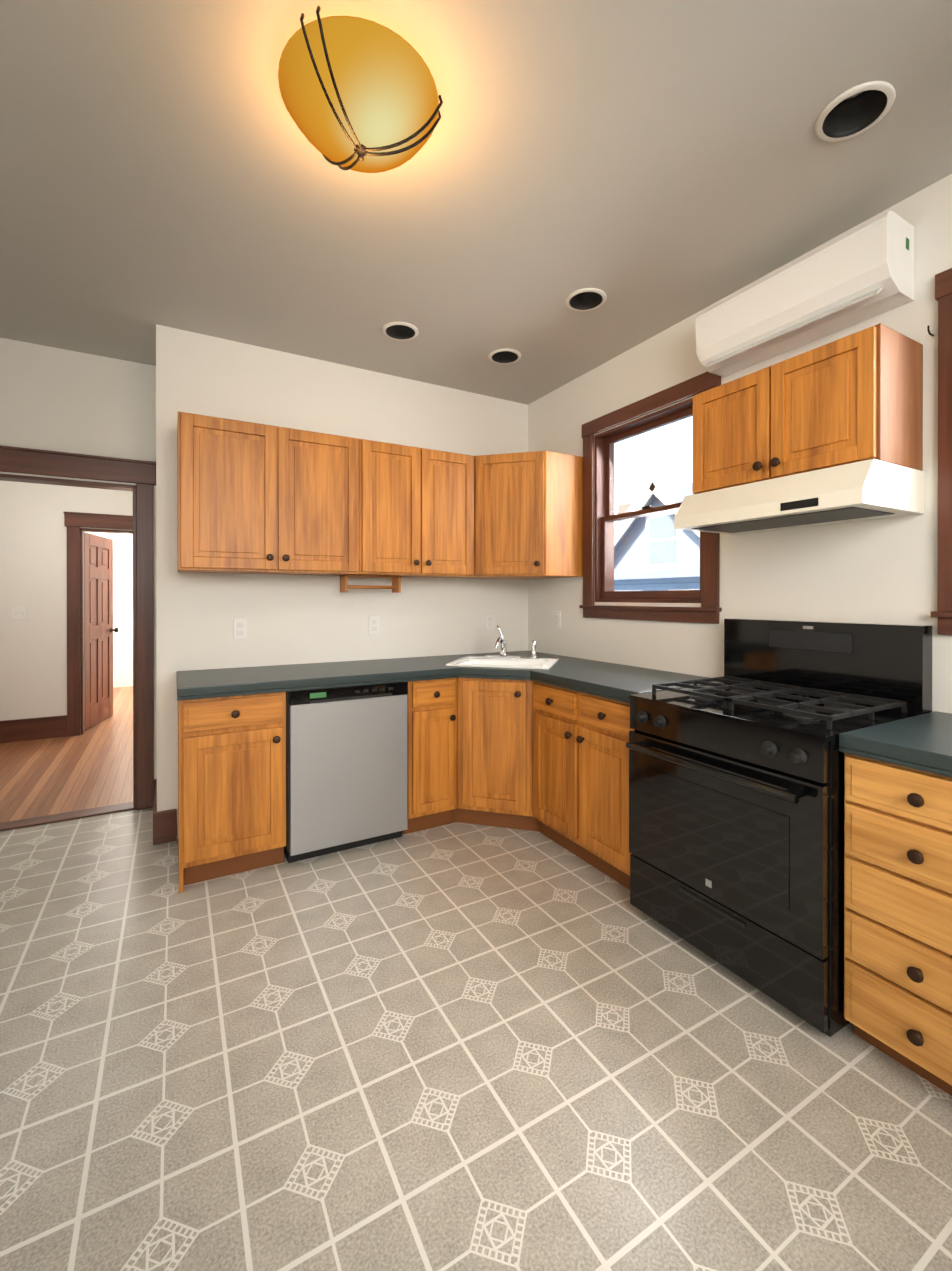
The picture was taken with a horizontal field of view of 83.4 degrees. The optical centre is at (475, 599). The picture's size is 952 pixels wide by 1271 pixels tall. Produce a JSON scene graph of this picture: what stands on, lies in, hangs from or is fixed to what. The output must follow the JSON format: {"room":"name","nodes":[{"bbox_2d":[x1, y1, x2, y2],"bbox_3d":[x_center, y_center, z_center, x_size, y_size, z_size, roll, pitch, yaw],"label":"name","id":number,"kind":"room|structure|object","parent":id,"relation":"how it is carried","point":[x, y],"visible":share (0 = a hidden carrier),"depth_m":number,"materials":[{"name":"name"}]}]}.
{"room":"kitchen","nodes":[
{"label":"kitchen","id":0,"kind":"room"},
{"bbox_2d":[0,480,132,734],"bbox_3d":[-3.595,-0.089,5.297,3.300,2.770,0.120,0,0,-30],"label":"wall","id":1,"kind":"structure","parent":0,"point":[33,579],"depth_m":4.95,"materials":[{"name":"paint"}]},
{"bbox_2d":[11,607,27,619],"bbox_3d":[-4.180,0.127,4.890,0.116,0.116,0.014,0,0,-30],"label":"hall light switch","id":2,"kind":"object","parent":1,"relation":"attached to","point":[19,613],"depth_m":4.89,"materials":[{"name":"white plastic"}]},
{"bbox_2d":[0,715,66,742],"bbox_3d":[-4.369,1.197,4.781,1.140,0.200,0.023,0,0,-30],"label":"baseboard","id":3,"kind":"structure","parent":1,"relation":"attached to","point":[16,730],"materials":[{"name":"brown wood"}]},
{"bbox_2d":[63,511,132,735],"bbox_3d":[-3.483,0.232,5.344,1.004,2.126,0.152,0,0,-30],"label":"door frame","id":4,"kind":"structure","parent":1,"relation":"attached to","point":[74,522],"depth_m":5.09,"materials":[{"name":"brown wood"}]},
{"bbox_2d":[84,532,117,729],"bbox_3d":[-3.925,0.312,5.591,0.262,1.950,0.702,0,0,-30],"label":"hall door","id":5,"kind":"structure","parent":1,"relation":"in","point":[98,583],"depth_m":5.55,"materials":[{"name":"brown wood"}]},
{"bbox_2d":[0,338,156,778],"bbox_3d":[-2.940,-0.082,2.911,2.090,2.770,0.120,0,0,-30],"label":"wall","id":6,"kind":"structure","parent":0,"point":[58,399],"depth_m":3.17,"materials":[{"name":"paint"}]},
{"bbox_2d":[0,445,155,830],"bbox_3d":[-2.544,0.222,3.136,1.164,2.161,0.184,0,0,-30],"label":"door frame","id":7,"kind":"structure","parent":6,"relation":"attached to","point":[141,474],"depth_m":3.30,"materials":[{"name":"brown wood"}]},
{"bbox_2d":[86,532,132,687],"bbox_3d":[-5.112,-0.098,7.978,3.300,2.770,0.120,0,0,-30],"label":"wall","id":8,"kind":"structure","parent":0,"point":[123,608],"depth_m":7.85,"materials":[{"name":"paint"}]},
{"bbox_2d":[156,324,527,838],"bbox_3d":[-0.834,-0.085,3.758,2.410,2.770,0.720,0,0,-30],"label":"wall","id":9,"kind":"structure","parent":0,"point":[298,619],"depth_m":3.23,"materials":[{"name":"paint"}]},
{"bbox_2d":[153,779,162,844],"bbox_3d":[-1.853,1.218,3.106,0.030,0.170,0.618,0,0,-30],"label":"baseboard","id":10,"kind":"structure","parent":9,"relation":"attached to","point":[157,816],"depth_m":2.85,"materials":[{"name":"brown wood"}]},
{"bbox_2d":[233,619,246,638],"bbox_3d":[-1.346,0.168,3.050,0.070,0.114,0.008,0,0,-30],"label":"electrical outlet plate","id":11,"kind":"object","parent":9,"relation":"attached to","point":[239,628],"depth_m":3.05,"materials":[{"name":"white plastic"}]},
{"bbox_2d":[177,411,358,575],"bbox_3d":[-1.132,-0.537,2.962,0.912,0.780,0.359,0,0,-30],"label":"upper cabinet","id":12,"kind":"object","parent":9,"relation":"attached to","point":[255,498],"depth_m":2.81,"materials":[{"name":"brown wood"}]},
{"bbox_2d":[369,616,378,633],"bbox_3d":[-0.655,0.167,3.441,0.070,0.114,0.008,0,0,-30],"label":"electrical outlet plate","id":13,"kind":"object","parent":9,"relation":"attached to","point":[373,621],"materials":[{"name":"white plastic"}]},
{"bbox_2d":[354,439,473,577],"bbox_3d":[-0.404,-0.538,3.374,0.758,0.780,0.359,0,0,-30],"label":"upper cabinet","id":14,"kind":"object","parent":9,"relation":"attached to","point":[416,511],"depth_m":3.23,"materials":[{"name":"brown wood"}]},
{"bbox_2d":[340,575,400,592],"bbox_3d":[-0.649,-0.095,3.288,0.350,0.104,0.120,0,0,-30],"label":"paper towel holder","id":15,"kind":"object","parent":14,"relation":"attached to","point":[395,587],"depth_m":3.27,"materials":[{"name":"brown wood"}]},
{"bbox_2d":[486,614,493,629],"bbox_3d":[0.102,0.166,3.869,0.070,0.114,0.008,0,0,-30],"label":"electrical outlet plate","id":16,"kind":"object","parent":9,"relation":"attached to","point":[489,617],"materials":[{"name":"white plastic"}]},
{"bbox_2d":[460,451,582,579],"bbox_3d":[0.273,-0.539,3.593,0.636,0.780,0.645,0,0,-30],"label":"upper cabinet","id":17,"kind":"object","parent":9,"relation":"attached to","point":[528,515],"depth_m":3.38,"materials":[{"name":"brown wood"}]},
{"bbox_2d":[0,686,951,1270],"bbox_3d":[-1.812,1.327,3.369,4.500,0.050,11.400,0,0,-30],"label":"floor","id":18,"kind":"structure","parent":0,"point":[458,1046],"depth_m":1.46,"materials":[{"name":"tile"}]},
{"bbox_2d":[178,692,285,892],"bbox_3d":[-1.256,0.866,2.723,0.456,0.875,0.663,0,0,-30],"label":"base cabinet","id":19,"kind":"object","parent":18,"relation":"on","point":[231,785],"depth_m":2.47,"materials":[{"name":"brown wood"}]},
{"bbox_2d":[284,682,407,862],"bbox_3d":[-0.785,0.867,2.998,0.624,0.872,0.635,0,0,-30],"label":"dishwasher","id":20,"kind":"object","parent":18,"relation":"on","point":[346,768],"depth_m":2.71,"materials":[{"name":"silver metal"}]},
{"bbox_2d":[402,678,456,833],"bbox_3d":[-0.373,0.865,3.222,0.302,0.875,0.663,0,0,-30],"label":"base cabinet","id":21,"kind":"object","parent":18,"relation":"on","point":[431,753],"depth_m":2.97,"materials":[{"name":"brown wood"}]},
{"bbox_2d":[453,677,541,832],"bbox_3d":[0.218,0.864,3.414,0.912,0.875,0.912,0,0,-30],"label":"base cabinet","id":22,"kind":"object","parent":18,"relation":"on","point":[495,752],"depth_m":2.99,"materials":[{"name":"brown wood"}]},
{"bbox_2d":[176,651,567,696],"bbox_3d":[-0.388,0.407,3.061,2.315,0.039,0.928,0,0,-30],"label":"countertop","id":23,"kind":"structure","parent":22,"relation":"on","point":[242,679],"depth_m":2.88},
{"bbox_2d":[177,675,629,702],"bbox_3d":[-0.311,0.437,2.306,1.704,0.014,1.097,0,0,-30],"label":"countertop drop edge","id":24,"kind":"structure","parent":23,"relation":"attached to","point":[395,681],"depth_m":2.66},
{"bbox_2d":[446,656,558,669],"bbox_3d":[0.174,0.470,3.252,0.600,0.190,0.460,0,0,15],"label":"sink","id":25,"kind":"object","parent":23,"relation":"in","point":[520,663],"depth_m":3.36,"materials":[{"name":"white ceramic"}]},
{"bbox_2d":[485,625,536,658],"bbox_3d":[0.195,0.271,3.422,0.314,0.208,0.263,0,0,-30],"label":"faucet","id":26,"kind":"object","parent":23,"relation":"on","point":[503,652],"depth_m":3.42,"materials":[{"name":"silver metal"}]},
{"bbox_2d":[528,657,723,699],"bbox_3d":[0.697,0.408,2.849,0.635,0.039,1.050,0,0,-30],"label":"countertop","id":27,"kind":"structure","parent":22,"relation":"on","point":[618,680],"depth_m":2.70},
{"bbox_2d":[533,681,633,889],"bbox_3d":[0.747,0.866,2.733,0.663,0.875,0.789,0,0,-30],"label":"base cabinet","id":28,"kind":"object","parent":18,"relation":"on","point":[580,778],"depth_m":2.55,"materials":[{"name":"brown wood"}]},
{"bbox_2d":[626,618,931,1036],"bbox_3d":[1.088,0.698,2.025,0.754,1.215,0.763,0,0,-30],"label":"gas range","id":29,"kind":"object","parent":18,"relation":"on","point":[736,813],"depth_m":1.85,"materials":[{"name":"black metal"}]},
{"bbox_2d":[844,753,951,1095],"bbox_3d":[1.419,0.870,1.544,0.663,0.875,0.385,0,0,-30],"label":"base cabinet","id":30,"kind":"object","parent":18,"relation":"on","point":[898,913],"depth_m":1.44,"materials":[{"name":"brown wood"}]},
{"bbox_2d":[839,711,951,777],"bbox_3d":[1.435,0.419,1.548,0.632,0.054,0.400,0,0,-30],"label":"countertop","id":31,"kind":"structure","parent":30,"relation":"on","point":[922,742],"depth_m":1.50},
{"bbox_2d":[0,0,951,404],"bbox_3d":[-1.710,-1.578,3.332,4.650,0.220,11.550,0,0,-30],"label":"ceiling","id":32,"kind":"structure","parent":0,"point":[650,168],"depth_m":1.84,"materials":[{"name":"paint"}]},
{"bbox_2d":[278,6,442,172],"bbox_3d":[-0.331,-1.360,1.540,0.451,0.204,0.458,0,0,-30],"label":"ceiling light","id":33,"kind":"object","parent":32,"relation":"attached to","point":[358,94],"depth_m":1.43,"materials":[{"name":"yellow glass"}]},
{"bbox_2d":[382,322,418,340],"bbox_3d":[-0.413,-1.513,2.917,0.198,0.108,0.198,0,0,-30],"label":"recessed light","id":34,"kind":"object","parent":32,"relation":"in","point":[402,331],"depth_m":2.97,"materials":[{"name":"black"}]},
{"bbox_2d":[489,348,520,363],"bbox_3d":[0.174,-1.514,3.221,0.198,0.108,0.198,0,0,-30],"label":"recessed light","id":35,"kind":"object","parent":32,"relation":"in","point":[504,356],"depth_m":3.28,"materials":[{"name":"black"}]},
{"bbox_2d":[565,288,606,310],"bbox_3d":[0.537,-1.512,2.610,0.198,0.108,0.198,0,0,-30],"label":"recessed light","id":36,"kind":"object","parent":32,"relation":"in","point":[586,299],"depth_m":2.66,"materials":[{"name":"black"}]},
{"bbox_2d":[815,81,895,141],"bbox_3d":[1.135,-1.509,1.604,0.198,0.108,0.198,0,0,-30],"label":"recessed light","id":37,"kind":"object","parent":32,"relation":"in","point":[855,111],"depth_m":1.64,"materials":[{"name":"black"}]},
{"bbox_2d":[528,174,951,713],"bbox_3d":[1.738,-0.078,1.812,0.150,2.770,5.500,0,0,-30],"label":"wall","id":38,"kind":"structure","parent":0,"point":[881,571],"depth_m":2.35,"materials":[{"name":"paint"}]},
{"bbox_2d":[554,611,560,627],"bbox_3d":[0.565,0.140,3.723,0.009,0.114,0.070,0,0,-30],"label":"electrical outlet plate","id":39,"kind":"object","parent":38,"relation":"attached to","point":[557,615],"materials":[{"name":"white plastic"}]},
{"bbox_2d":[579,371,721,623],"bbox_3d":[1.000,-0.507,3.073,0.190,1.250,1.008,0,0,-30],"label":"window","id":40,"kind":"structure","parent":38,"relation":"in","point":[600,518],"depth_m":3.14,"materials":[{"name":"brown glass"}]},
{"bbox_2d":[696,211,914,376],"bbox_3d":[1.304,-1.206,2.210,0.203,0.277,0.769,0,0,-30],"label":"mini-split air conditioner","id":41,"kind":"object","parent":38,"relation":"attached to","point":[863,272],"depth_m":2.07,"materials":[{"name":"white plastic"}]},
{"bbox_2d":[692,323,922,493],"bbox_3d":[1.259,-0.684,2.131,0.360,0.450,0.725,0,0,-30],"label":"upper cabinet","id":42,"kind":"object","parent":38,"relation":"attached to","point":[854,397],"depth_m":1.91,"materials":[{"name":"brown wood"}]},
{"bbox_2d":[674,459,923,534],"bbox_3d":[1.229,-0.380,2.116,0.429,0.153,0.733,0,0,-30],"label":"range hood","id":43,"kind":"object","parent":42,"relation":"attached to","point":[870,489],"depth_m":1.90,"materials":[{"name":"white metal"}]},
{"bbox_2d":[931,268,951,634],"bbox_3d":[1.911,-0.502,1.464,0.190,1.250,1.009,0,0,-30],"label":"window","id":44,"kind":"structure","parent":38,"relation":"in","point":[943,298],"depth_m":1.84,"materials":[{"name":"brown wood"}]},
{"bbox_3d":[17.929,4.368,13.975,39.700,0.200,60.000,0,0,-30],"label":"ground","id":45,"kind":"structure","parent":0,"visible":0},
{"bbox_2d":[614,496,699,590],"bbox_3d":[4.872,1.198,12.552,7.020,6.150,9.600,0,0,-30],"label":"house","id":46,"kind":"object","parent":45,"relation":"on","point":[635,560],"depth_m":9.02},
{"bbox_2d":[614,477,699,579],"bbox_3d":[3.423,-1.146,11.724,4.350,1.857,10.000,0,0,-30],"label":"roof","id":47,"kind":"structure","parent":46,"relation":"on","point":[624,531],"depth_m":8.55,"materials":[{"name":"white"}]},
{"bbox_2d":[646,511,682,566],"bbox_3d":[3.024,-0.965,8.627,0.054,0.920,0.720,0,0,-30],"label":"window","id":48,"kind":"structure","parent":46,"relation":"attached to","point":[662,553],"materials":[{"name":"white glass"}]}
]}

